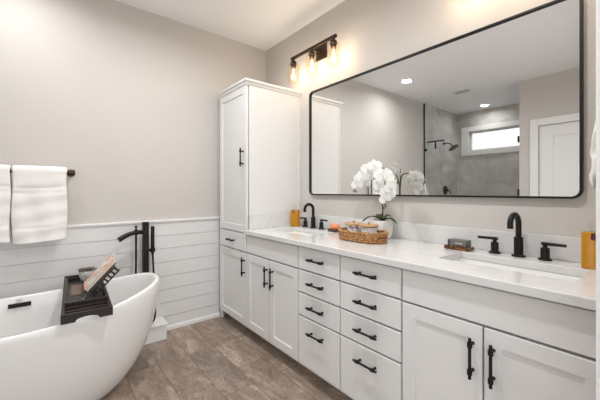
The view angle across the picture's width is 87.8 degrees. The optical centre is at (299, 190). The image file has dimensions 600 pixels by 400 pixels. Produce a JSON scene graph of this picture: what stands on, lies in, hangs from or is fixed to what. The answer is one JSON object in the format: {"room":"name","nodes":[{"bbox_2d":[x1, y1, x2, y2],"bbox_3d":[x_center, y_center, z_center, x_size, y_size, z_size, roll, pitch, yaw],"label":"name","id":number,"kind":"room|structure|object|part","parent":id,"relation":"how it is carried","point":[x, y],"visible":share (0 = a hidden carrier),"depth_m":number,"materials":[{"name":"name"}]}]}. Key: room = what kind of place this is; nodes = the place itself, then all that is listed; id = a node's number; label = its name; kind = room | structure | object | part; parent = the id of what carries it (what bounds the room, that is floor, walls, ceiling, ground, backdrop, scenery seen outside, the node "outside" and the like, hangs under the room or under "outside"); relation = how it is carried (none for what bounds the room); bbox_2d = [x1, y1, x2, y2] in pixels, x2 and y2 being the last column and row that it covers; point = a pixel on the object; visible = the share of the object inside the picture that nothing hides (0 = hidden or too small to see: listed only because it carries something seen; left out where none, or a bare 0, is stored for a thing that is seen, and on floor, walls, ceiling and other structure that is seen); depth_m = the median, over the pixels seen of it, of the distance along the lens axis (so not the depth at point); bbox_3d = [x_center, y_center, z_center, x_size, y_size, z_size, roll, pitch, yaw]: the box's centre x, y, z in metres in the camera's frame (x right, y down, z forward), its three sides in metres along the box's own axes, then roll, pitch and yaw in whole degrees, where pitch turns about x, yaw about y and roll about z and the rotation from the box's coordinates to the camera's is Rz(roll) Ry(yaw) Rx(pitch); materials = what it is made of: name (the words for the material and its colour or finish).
{"room":"bathroom","nodes":[
{"label":"bathroom","id":0,"kind":"room"},
{"bbox_2d":[0,0,265,313],"bbox_3d":[-2.165,-0.151,2.018,4.760,2.743,0.120,0,0,-39],"label":"wall","id":1,"kind":"structure","parent":0,"point":[123,97],"depth_m":2.50,"materials":[{"name":"grey paint"}]},
{"bbox_2d":[10,169,74,176],"bbox_3d":[-1.924,-0.132,2.073,0.706,0.052,0.098,0,0,-39],"label":"towel bar","id":2,"kind":"object","parent":1,"relation":"attached to","point":[70,173],"visible":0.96,"depth_m":2.24,"materials":[{"name":"brown metal"}]},
{"bbox_2d":[0,164,10,242],"bbox_3d":[-2.013,0.081,1.952,0.305,0.509,0.102,0,0,-39],"label":"towel","id":3,"kind":"object","parent":2,"relation":"hanging from","point":[5,175],"visible":1,"depth_m":2.01,"materials":[{"name":"white fabric"}]},
{"bbox_2d":[11,165,67,244],"bbox_3d":[-1.780,0.090,2.141,0.295,0.527,0.101,0,0,-39],"label":"towel","id":4,"kind":"object","parent":2,"relation":"hanging from","point":[39,209],"visible":1,"depth_m":2.11,"materials":[{"name":"white fabric"}]},
{"bbox_3d":[-1.670,-0.132,2.279,0.052,0.052,0.098,0,0,-39],"label":"post","id":5,"kind":"part","parent":2,"relation":"part of","materials":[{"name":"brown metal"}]},
{"bbox_2d":[0,219,218,325],"bbox_3d":[-1.853,0.743,2.186,2.737,0.942,0.012,0,0,-39],"label":"wall","id":6,"kind":"structure","parent":1,"relation":"attached to","point":[186,254],"depth_m":2.60,"materials":[{"name":"white wood"}]},
{"bbox_2d":[167,313,219,330],"bbox_3d":[-0.984,1.202,2.874,0.521,0.036,0.014,0,0,-39],"label":"baseboard","id":7,"kind":"structure","parent":6,"relation":"attached to","point":[185,323],"depth_m":2.87,"materials":[{"name":"white wood"}]},
{"bbox_2d":[11,217,219,231],"bbox_3d":[-1.849,0.263,2.180,2.737,0.024,0.026,0,0,-39],"label":"trim","id":8,"kind":"structure","parent":1,"relation":"attached to","point":[204,218],"depth_m":2.57,"materials":[{"name":"white wood"}]},
{"bbox_2d":[101,314,352,399],"bbox_3d":[-1.032,1.260,0.620,4.760,0.080,3.720,0,0,-39],"label":"floor","id":9,"kind":"structure","parent":0,"point":[218,358],"depth_m":2.12,"materials":[{"name":"tile"}]},
{"bbox_2d":[0,272,158,399],"bbox_3d":[-1.577,0.898,1.697,1.508,0.643,0.750,0,0,-39],"label":"bathtub","id":10,"kind":"object","parent":9,"relation":"on","point":[41,358],"visible":0.9,"depth_m":1.70,"materials":[{"name":"white ceramic"}]},
{"bbox_2d":[60,262,119,324],"bbox_3d":[-1.305,0.550,1.948,0.281,0.203,0.868,0,0,-36],"label":"caddy","id":11,"kind":"object","parent":10,"relation":"on","point":[77,303],"visible":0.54,"depth_m":1.74,"materials":[{"name":"brown wood"}]},
{"bbox_2d":[64,277,107,307],"bbox_3d":[-1.329,0.606,1.930,0.195,0.032,0.592,0,0,-36],"label":"tray","id":12,"kind":"object","parent":11,"relation":"on","point":[75,294],"depth_m":1.82,"materials":[{"name":"brown wood"}]},
{"bbox_3d":[-1.079,0.629,1.585,0.220,0.046,0.016,0,0,-36],"label":"panel","id":13,"kind":"part","parent":11,"relation":"part of","materials":[{"name":"brown wood"}]},
{"bbox_2d":[78,266,96,281],"bbox_3d":[-1.448,0.566,2.127,0.113,0.090,0.107,0,0,-39],"label":"potted succulent","id":14,"kind":"object","parent":11,"relation":"on","point":[84,273],"visible":0.92,"depth_m":2.09,"materials":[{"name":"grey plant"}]},
{"bbox_2d":[79,270,94,281],"bbox_3d":[-1.449,0.575,2.122,0.094,0.072,0.094,0,0,-39],"label":"pot","id":15,"kind":"object","parent":14,"relation":"on","point":[84,275],"depth_m":2.09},
{"bbox_2d":[84,252,115,291],"bbox_3d":[-1.239,0.497,1.946,0.180,0.191,0.180,0,0,-36],"label":"book","id":16,"kind":"object","parent":11,"relation":"on","point":[107,264],"visible":1,"depth_m":1.90,"materials":[{"name":"beige paper"}]},
{"bbox_2d":[145,317,167,344],"bbox_3d":[-1.246,1.154,2.557,0.270,0.132,0.176,0,0,-39],"label":"box","id":17,"kind":"object","parent":9,"relation":"on","point":[158,330],"visible":0.49,"depth_m":2.54,"materials":[{"name":"white"}]},
{"bbox_2d":[117,222,155,322],"bbox_3d":[-1.289,0.670,2.472,0.279,0.836,0.148,0,0,-39],"label":"tub filler","id":18,"kind":"object","parent":17,"relation":"on","point":[145,225],"visible":0.56,"depth_m":2.52,"materials":[{"name":"black metal"}]},
{"bbox_3d":[-1.335,0.354,2.458,0.038,0.081,0.192,0,0,41],"label":"spout","id":19,"kind":"part","parent":18,"relation":"part of","materials":[{"name":"black metal"}]},
{"bbox_3d":[-1.246,1.095,2.557,0.270,0.014,0.176,0,0,-39],"label":"lid","id":20,"kind":"part","parent":17,"relation":"part of","materials":[{"name":"white"}]},
{"bbox_2d":[217,77,301,334],"bbox_3d":[-0.407,0.147,2.950,0.612,2.144,0.593,0,0,-39],"label":"linen cabinet","id":21,"kind":"object","parent":9,"relation":"on","point":[260,122],"visible":0.83,"depth_m":2.74,"materials":[{"name":"white wood"}]},
{"bbox_3d":[-0.596,0.430,2.773,0.020,0.146,0.506,0,0,-39],"label":"drawer","id":22,"kind":"part","parent":21,"relation":"part of","materials":[{"name":"white wood"}]},
{"bbox_3d":[-0.596,0.814,2.773,0.020,0.602,0.506,0,0,-39],"label":"door","id":23,"kind":"part","parent":21,"relation":"part of","materials":[{"name":"white wood"}]},
{"bbox_3d":[-0.596,-0.264,2.773,0.020,1.221,0.506,0,0,-39],"label":"door","id":24,"kind":"part","parent":21,"relation":"part of","materials":[{"name":"white wood"}]},
{"bbox_3d":[-0.488,-0.280,2.595,0.038,0.155,0.018,0,0,-39],"label":"handle","id":25,"kind":"part","parent":21,"relation":"part of","materials":[{"name":"black metal"}]},
{"bbox_3d":[-0.473,0.626,2.576,0.038,0.155,0.018,0,0,-39],"label":"handle","id":26,"kind":"part","parent":21,"relation":"part of","materials":[{"name":"black metal"}]},
{"bbox_3d":[-0.384,-0.900,2.935,0.595,0.050,0.541,0,0,-39],"label":"crown moulding","id":27,"kind":"part","parent":21,"relation":"part of","materials":[{"name":"white wood"}]},
{"bbox_2d":[247,235,310,370],"bbox_3d":[-0.019,0.787,2.472,0.612,0.866,0.677,0,0,-39],"label":"base cabinet","id":28,"kind":"object","parent":9,"relation":"on","point":[273,268],"visible":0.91,"depth_m":2.26,"materials":[{"name":"white wood"}]},
{"bbox_3d":[-0.327,0.814,2.441,0.020,0.602,0.327,0,0,-39],"label":"door","id":29,"kind":"part","parent":28,"relation":"part of","materials":[{"name":"white wood"}]},
{"bbox_3d":[-0.257,0.636,2.309,0.038,0.155,0.018,0,0,-39],"label":"handle","id":30,"kind":"part","parent":28,"relation":"part of","materials":[{"name":"black metal"}]},
{"bbox_3d":[-0.209,0.636,2.250,0.038,0.155,0.018,0,0,-39],"label":"handle","id":31,"kind":"part","parent":28,"relation":"part of","materials":[{"name":"black metal"}]},
{"bbox_3d":[-0.114,0.814,2.179,0.020,0.602,0.333,0,0,-39],"label":"door","id":32,"kind":"part","parent":28,"relation":"part of","materials":[{"name":"white wood"}]},
{"bbox_2d":[299,246,353,399],"bbox_3d":[0.313,0.787,2.062,0.612,0.866,0.375,0,0,-39],"label":"base cabinet","id":33,"kind":"object","parent":9,"relation":"on","point":[320,281],"visible":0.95,"depth_m":1.86,"materials":[{"name":"white wood"}]},
{"bbox_3d":[0.090,0.427,1.882,0.038,0.018,0.148,0,0,-39],"label":"handle","id":34,"kind":"part","parent":33,"relation":"part of","materials":[{"name":"black metal"}]},
{"bbox_3d":[0.090,0.576,1.882,0.038,0.018,0.148,0,0,-39],"label":"handle","id":35,"kind":"part","parent":33,"relation":"part of","materials":[{"name":"black metal"}]},
{"bbox_3d":[0.090,0.725,1.882,0.038,0.018,0.148,0,0,-39],"label":"handle","id":36,"kind":"part","parent":33,"relation":"part of","materials":[{"name":"black metal"}]},
{"bbox_3d":[0.090,0.884,1.882,0.038,0.018,0.148,0,0,-39],"label":"handle","id":37,"kind":"part","parent":33,"relation":"part of","materials":[{"name":"black metal"}]},
{"bbox_3d":[0.112,0.431,1.900,0.020,0.139,0.366,0,0,-39],"label":"drawer","id":38,"kind":"part","parent":33,"relation":"part of","materials":[{"name":"white wood"}]},
{"bbox_3d":[0.112,0.580,1.900,0.020,0.138,0.366,0,0,-39],"label":"drawer","id":39,"kind":"part","parent":33,"relation":"part of","materials":[{"name":"white wood"}]},
{"bbox_3d":[0.112,0.729,1.900,0.020,0.139,0.366,0,0,-39],"label":"drawer","id":40,"kind":"part","parent":33,"relation":"part of","materials":[{"name":"white wood"}]},
{"bbox_3d":[0.112,0.962,1.900,0.020,0.307,0.366,0,0,-39],"label":"drawer","id":41,"kind":"part","parent":33,"relation":"part of","materials":[{"name":"white wood"}]},
{"bbox_2d":[341,256,404,399],"bbox_3d":[0.554,0.787,1.765,0.612,0.866,0.390,0,0,-39],"label":"base cabinet","id":42,"kind":"object","parent":9,"relation":"on","point":[372,300],"visible":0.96,"depth_m":1.58,"materials":[{"name":"white wood"}]},
{"bbox_3d":[0.331,0.427,1.584,0.038,0.018,0.148,0,0,-39],"label":"handle","id":43,"kind":"part","parent":42,"relation":"part of","materials":[{"name":"black metal"}]},
{"bbox_3d":[0.331,0.576,1.584,0.038,0.018,0.148,0,0,-39],"label":"handle","id":44,"kind":"part","parent":42,"relation":"part of","materials":[{"name":"black metal"}]},
{"bbox_3d":[0.331,0.725,1.584,0.038,0.018,0.148,0,0,-39],"label":"handle","id":45,"kind":"part","parent":42,"relation":"part of","materials":[{"name":"black metal"}]},
{"bbox_3d":[0.331,0.884,1.584,0.038,0.018,0.148,0,0,-39],"label":"handle","id":46,"kind":"part","parent":42,"relation":"part of","materials":[{"name":"black metal"}]},
{"bbox_3d":[0.354,0.431,1.602,0.020,0.139,0.381,0,0,-39],"label":"drawer","id":47,"kind":"part","parent":42,"relation":"part of","materials":[{"name":"white wood"}]},
{"bbox_3d":[0.354,0.580,1.602,0.020,0.138,0.381,0,0,-39],"label":"drawer","id":48,"kind":"part","parent":42,"relation":"part of","materials":[{"name":"white wood"}]},
{"bbox_3d":[0.354,0.729,1.602,0.020,0.139,0.381,0,0,-39],"label":"drawer","id":49,"kind":"part","parent":42,"relation":"part of","materials":[{"name":"white wood"}]},
{"bbox_3d":[0.354,0.962,1.602,0.020,0.307,0.381,0,0,-39],"label":"drawer","id":50,"kind":"part","parent":42,"relation":"part of","materials":[{"name":"white wood"}]},
{"bbox_2d":[403,269,595,399],"bbox_3d":[0.897,0.787,1.342,0.612,0.866,0.696,0,0,-39],"label":"base cabinet","id":51,"kind":"object","parent":9,"relation":"on","point":[462,340],"visible":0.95,"depth_m":1.15,"materials":[{"name":"white wood"}]},
{"bbox_2d":[244,213,595,310],"bbox_3d":[0.453,0.281,1.901,0.599,0.145,2.158,0,0,-39],"label":"countertop","id":52,"kind":"structure","parent":51,"relation":"on","point":[416,247],"depth_m":1.53,"materials":[{"name":"white stone"}]},
{"bbox_2d":[291,209,299,226],"bbox_3d":[-0.043,0.225,2.800,0.074,0.186,0.049,0,0,31],"label":"soap bottle","id":53,"kind":"object","parent":52,"relation":"on","point":[295,214],"visible":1,"depth_m":2.78,"materials":[{"name":"orange plastic"}]},
{"bbox_2d":[289,231,315,235],"bbox_3d":[0.003,0.419,2.488,0.290,0.131,0.520,0,0,-39],"label":"sink","id":54,"kind":"object","parent":52,"relation":"in","point":[295,232],"visible":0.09,"depth_m":2.67,"materials":[{"name":"white ceramic"}]},
{"bbox_2d":[300,203,327,228],"bbox_3d":[0.086,0.209,2.665,0.129,0.216,0.364,0,0,-39],"label":"faucet","id":55,"kind":"object","parent":52,"relation":"on","point":[321,224],"visible":0.99,"depth_m":2.67,"materials":[{"name":"black metal"}]},
{"bbox_3d":[0.032,0.276,2.788,0.053,0.083,0.105,0,0,-39],"label":"lever handle","id":56,"kind":"part","parent":55,"relation":"part of","materials":[{"name":"black metal"}]},
{"bbox_3d":[0.086,0.209,2.665,0.129,0.216,0.058,0,0,-39],"label":"spout","id":57,"kind":"part","parent":55,"relation":"part of","materials":[{"name":"black metal"}]},
{"bbox_3d":[0.195,0.276,2.587,0.053,0.083,0.105,0,0,-39],"label":"lever handle","id":58,"kind":"part","parent":55,"relation":"part of","materials":[{"name":"black metal"}]},
{"bbox_2d":[338,227,388,243],"bbox_3d":[0.398,0.282,2.003,0.199,0.070,0.355,0,0,-39],"label":"wicker tray","id":59,"kind":"object","parent":52,"relation":"on","point":[381,237],"visible":0.91,"depth_m":1.90,"materials":[{"name":"brown wicker"}]},
{"bbox_2d":[345,220,362,231],"bbox_3d":[0.354,0.251,2.058,0.120,0.116,0.120,0,0,-39],"label":"jar","id":60,"kind":"object","parent":59,"relation":"on","point":[350,227],"visible":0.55,"depth_m":2.03,"materials":[{"name":"clear glass"}]},
{"bbox_3d":[0.354,0.208,2.058,0.120,0.030,0.120,0,0,-39],"label":"lid","id":61,"kind":"part","parent":60,"relation":"part of","materials":[{"name":"brown wood"}]},
{"bbox_2d":[359,222,378,233],"bbox_3d":[0.434,0.251,1.960,0.120,0.116,0.120,0,0,-39],"label":"jar","id":62,"kind":"object","parent":59,"relation":"on","point":[367,227],"visible":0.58,"depth_m":1.92,"materials":[{"name":"clear glass"}]},
{"bbox_3d":[0.434,0.208,1.960,0.120,0.030,0.120,0,0,-39],"label":"lid","id":63,"kind":"part","parent":62,"relation":"part of","materials":[{"name":"brown wood"}]},
{"bbox_2d":[351,159,396,238],"bbox_3d":[0.522,0.051,2.081,0.211,0.532,0.400,0,0,-18],"label":"potted orchid","id":64,"kind":"object","parent":52,"relation":"on","point":[373,170],"visible":0.98,"depth_m":2.04,"materials":[{"name":"white plant"}]},
{"bbox_3d":[0.404,-0.050,2.201,0.094,0.075,0.012,-7,-5,39],"label":"flower","id":65,"kind":"part","parent":64,"relation":"part of","materials":[{"name":"white plant"}]},
{"bbox_3d":[0.441,-0.119,2.156,0.106,0.084,0.014,-19,-15,27],"label":"flower","id":66,"kind":"part","parent":64,"relation":"part of","materials":[{"name":"white plant"}]},
{"bbox_3d":[0.440,-0.063,2.147,0.100,0.080,0.013,-12,3,13],"label":"flower","id":67,"kind":"part","parent":64,"relation":"part of","materials":[{"name":"white plant"}]},
{"bbox_3d":[0.467,-0.155,2.127,0.106,0.084,0.014,12,-7,25],"label":"flower","id":68,"kind":"part","parent":64,"relation":"part of","materials":[{"name":"white plant"}]},
{"bbox_3d":[0.470,-0.109,2.111,0.106,0.084,0.014,-11,0,1],"label":"flower","id":69,"kind":"part","parent":64,"relation":"part of","materials":[{"name":"white plant"}]},
{"bbox_3d":[0.500,-0.175,2.101,0.106,0.084,0.014,-6,-15,7],"label":"flower","id":70,"kind":"part","parent":64,"relation":"part of","materials":[{"name":"white plant"}]},
{"bbox_3d":[0.519,-0.133,2.073,0.089,0.071,0.012,11,-13,-5],"label":"flower","id":71,"kind":"part","parent":64,"relation":"part of","materials":[{"name":"white plant"}]},
{"bbox_3d":[0.510,-0.113,1.986,0.089,0.071,0.012,-13,-21,29],"label":"flower","id":72,"kind":"part","parent":64,"relation":"part of","materials":[{"name":"white plant"}]},
{"bbox_3d":[0.507,-0.026,1.950,0.091,0.072,0.012,19,4,23],"label":"flower","id":73,"kind":"part","parent":64,"relation":"part of","materials":[{"name":"white plant"}]},
{"bbox_3d":[0.556,0.257,2.100,0.134,0.122,0.134,0,0,-39],"label":"pot","id":74,"kind":"part","parent":64,"relation":"part of","materials":[{"name":"white ceramic"}]},
{"bbox_3d":[0.523,-0.090,1.925,0.117,0.093,0.015,0,-3,2],"label":"flower","id":75,"kind":"part","parent":64,"relation":"part of","materials":[{"name":"white plant"}]},
{"bbox_3d":[0.520,0.042,1.914,0.078,0.062,0.010,-30,-2,15],"label":"flower","id":76,"kind":"part","parent":64,"relation":"part of","materials":[{"name":"white plant"}]},
{"bbox_3d":[0.530,0.000,1.914,0.094,0.075,0.012,-11,2,5],"label":"flower","id":77,"kind":"part","parent":64,"relation":"part of","materials":[{"name":"white plant"}]},
{"bbox_3d":[0.548,-0.022,1.904,0.087,0.069,0.011,-24,6,-14],"label":"flower","id":78,"kind":"part","parent":64,"relation":"part of","materials":[{"name":"white plant"}]},
{"bbox_2d":[444,244,474,251],"bbox_3d":[0.866,0.307,1.700,0.073,0.020,0.136,0,0,-36],"label":"soap dish","id":79,"kind":"object","parent":52,"relation":"on","point":[467,249],"visible":0.69,"depth_m":1.67,"materials":[{"name":"brown wood"}]},
{"bbox_2d":[448,238,470,246],"bbox_3d":[0.869,0.281,1.704,0.057,0.032,0.102,0,0,-36],"label":"soap box","id":80,"kind":"object","parent":79,"relation":"on","point":[452,241],"visible":1,"depth_m":1.68,"materials":[{"name":"grey"}]},
{"bbox_2d":[452,258,581,281],"bbox_3d":[0.909,0.419,1.370,0.290,0.131,0.540,0,0,-39],"label":"sink","id":81,"kind":"object","parent":52,"relation":"in","point":[482,263],"visible":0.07,"depth_m":1.43,"materials":[{"name":"white ceramic"}]},
{"bbox_2d":[478,212,566,260],"bbox_3d":[1.035,0.209,1.495,0.129,0.216,0.364,0,0,-39],"label":"faucet","id":82,"kind":"object","parent":52,"relation":"on","point":[518,239],"visible":1,"depth_m":1.50,"materials":[{"name":"black metal"}]},
{"bbox_3d":[0.981,0.276,1.618,0.053,0.083,0.105,0,0,-39],"label":"lever handle","id":83,"kind":"part","parent":82,"relation":"part of","materials":[{"name":"black metal"}]},
{"bbox_3d":[1.035,0.209,1.495,0.129,0.216,0.058,0,0,-39],"label":"spout","id":84,"kind":"part","parent":82,"relation":"part of","materials":[{"name":"black metal"}]},
{"bbox_3d":[1.145,0.276,1.416,0.053,0.083,0.105,0,0,-39],"label":"lever handle","id":85,"kind":"part","parent":82,"relation":"part of","materials":[{"name":"black metal"}]},
{"bbox_2d":[581,231,595,269],"bbox_3d":[1.203,0.225,1.279,0.074,0.186,0.049,0,0,43],"label":"soap bottle","id":86,"kind":"object","parent":52,"relation":"on","point":[588,238],"visible":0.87,"depth_m":1.27,"materials":[{"name":"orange plastic"}]},
{"bbox_3d":[0.273,0.307,2.448,0.076,0.020,0.100,0,0,-39],"label":"soap dish","id":87,"kind":"object","parent":52,"relation":"on","visible":0},
{"bbox_2d":[330,223,339,229],"bbox_3d":[0.273,0.279,2.448,0.084,0.051,0.061,0,0,39],"label":"soap bar","id":88,"kind":"object","parent":87,"relation":"in","point":[334,226],"visible":0.91,"depth_m":2.42,"materials":[{"name":"orange"}]},
{"bbox_3d":[0.587,0.814,1.314,0.020,0.602,0.339,0,0,-39],"label":"door","id":89,"kind":"part","parent":51,"relation":"part of","materials":[{"name":"white wood"}]},
{"bbox_3d":[0.651,0.636,1.190,0.038,0.155,0.018,0,0,-39],"label":"handle","id":90,"kind":"part","parent":51,"relation":"part of","materials":[{"name":"black metal"}]},
{"bbox_3d":[0.696,0.636,1.134,0.038,0.155,0.018,0,0,-39],"label":"handle","id":91,"kind":"part","parent":51,"relation":"part of","materials":[{"name":"black metal"}]},
{"bbox_3d":[0.805,0.814,1.045,0.020,0.602,0.340,0,0,-39],"label":"door","id":92,"kind":"part","parent":51,"relation":"part of","materials":[{"name":"white wood"}]},
{"bbox_2d":[115,0,344,50],"bbox_3d":[-1.032,-1.573,0.620,4.760,0.100,3.720,0,0,-39],"label":"ceiling","id":93,"kind":"structure","parent":0,"point":[260,24],"depth_m":2.69,"materials":[{"name":"white paint"}]},
{"bbox_2d":[266,0,595,237],"bbox_3d":[0.582,-0.151,2.314,0.120,2.743,2.880,0,0,-39],"label":"wall","id":94,"kind":"structure","parent":0,"point":[371,34],"depth_m":2.04,"materials":[{"name":"grey paint"}]},
{"bbox_2d":[289,34,338,77],"bbox_3d":[0.125,-1.121,2.649,0.167,0.288,0.614,0,0,-39],"label":"vanity light","id":95,"kind":"object","parent":94,"relation":"attached to","point":[320,48],"visible":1,"depth_m":2.65,"materials":[{"name":"brown metal"}]},
{"bbox_2d":[290,59,296,68],"bbox_3d":[-0.060,-1.152,2.827,0.060,0.078,0.060,0,0,-39],"label":"socket","id":96,"kind":"object","parent":95,"relation":"attached to","point":[293,63],"depth_m":2.81,"materials":[{"name":"brown metal"}]},
{"bbox_2d":[308,49,314,59],"bbox_3d":[0.100,-1.152,2.629,0.060,0.078,0.060,0,0,-39],"label":"socket","id":97,"kind":"object","parent":95,"relation":"attached to","point":[311,54],"depth_m":2.61,"materials":[{"name":"brown metal"}]},
{"bbox_3d":[0.183,-1.200,2.697,0.016,0.130,0.130,0,0,-39],"label":"plate","id":98,"kind":"part","parent":95,"relation":"part of","materials":[{"name":"brown metal"}]},
{"bbox_2d":[330,37,336,48],"bbox_3d":[0.261,-1.152,2.431,0.060,0.078,0.060,0,0,-39],"label":"socket","id":99,"kind":"object","parent":95,"relation":"attached to","point":[333,42],"depth_m":2.41,"materials":[{"name":"brown metal"}]},
{"bbox_2d":[301,213,580,262],"bbox_3d":[0.684,0.263,2.075,0.019,0.110,2.137,0,0,-39],"label":"backsplash","id":100,"kind":"structure","parent":94,"relation":"attached to","point":[438,234],"depth_m":1.71,"materials":[{"name":"white stone"}]},
{"bbox_2d":[309,0,583,198],"bbox_3d":[0.669,-0.423,2.086,0.031,0.916,1.833,0,0,-39],"label":"wall mirror","id":101,"kind":"object","parent":94,"relation":"attached to","point":[494,110],"visible":1,"depth_m":1.73,"materials":[{"name":"black mirror"}]},
{"bbox_3d":[0.130,-0.151,0.171,3.280,2.743,0.120,0,0,-39],"label":"wall","id":102,"kind":"structure","parent":0,"visible":0},
{"bbox_2d":[596,0,599,399],"bbox_3d":[-0.015,0.100,0.065,2.060,2.240,0.138,0,0,-39],"label":"trim","id":103,"kind":"structure","parent":102,"relation":"attached to","point":[597,1],"depth_m":0.71,"materials":[{"name":"white"}]},
{"bbox_3d":[1.094,-0.345,1.078,0.160,0.180,0.075,0,0,-39],"label":"towel ring","id":104,"kind":"object","parent":102,"relation":"attached to","visible":0},
{"bbox_2d":[589,121,595,188],"bbox_3d":[1.077,-0.163,1.100,0.204,0.310,0.072,0,0,-39],"label":"hand towel","id":105,"kind":"object","parent":104,"relation":"hanging from","point":[592,176],"visible":0.53,"depth_m":1.07,"materials":[{"name":"white fabric"}]}
]}

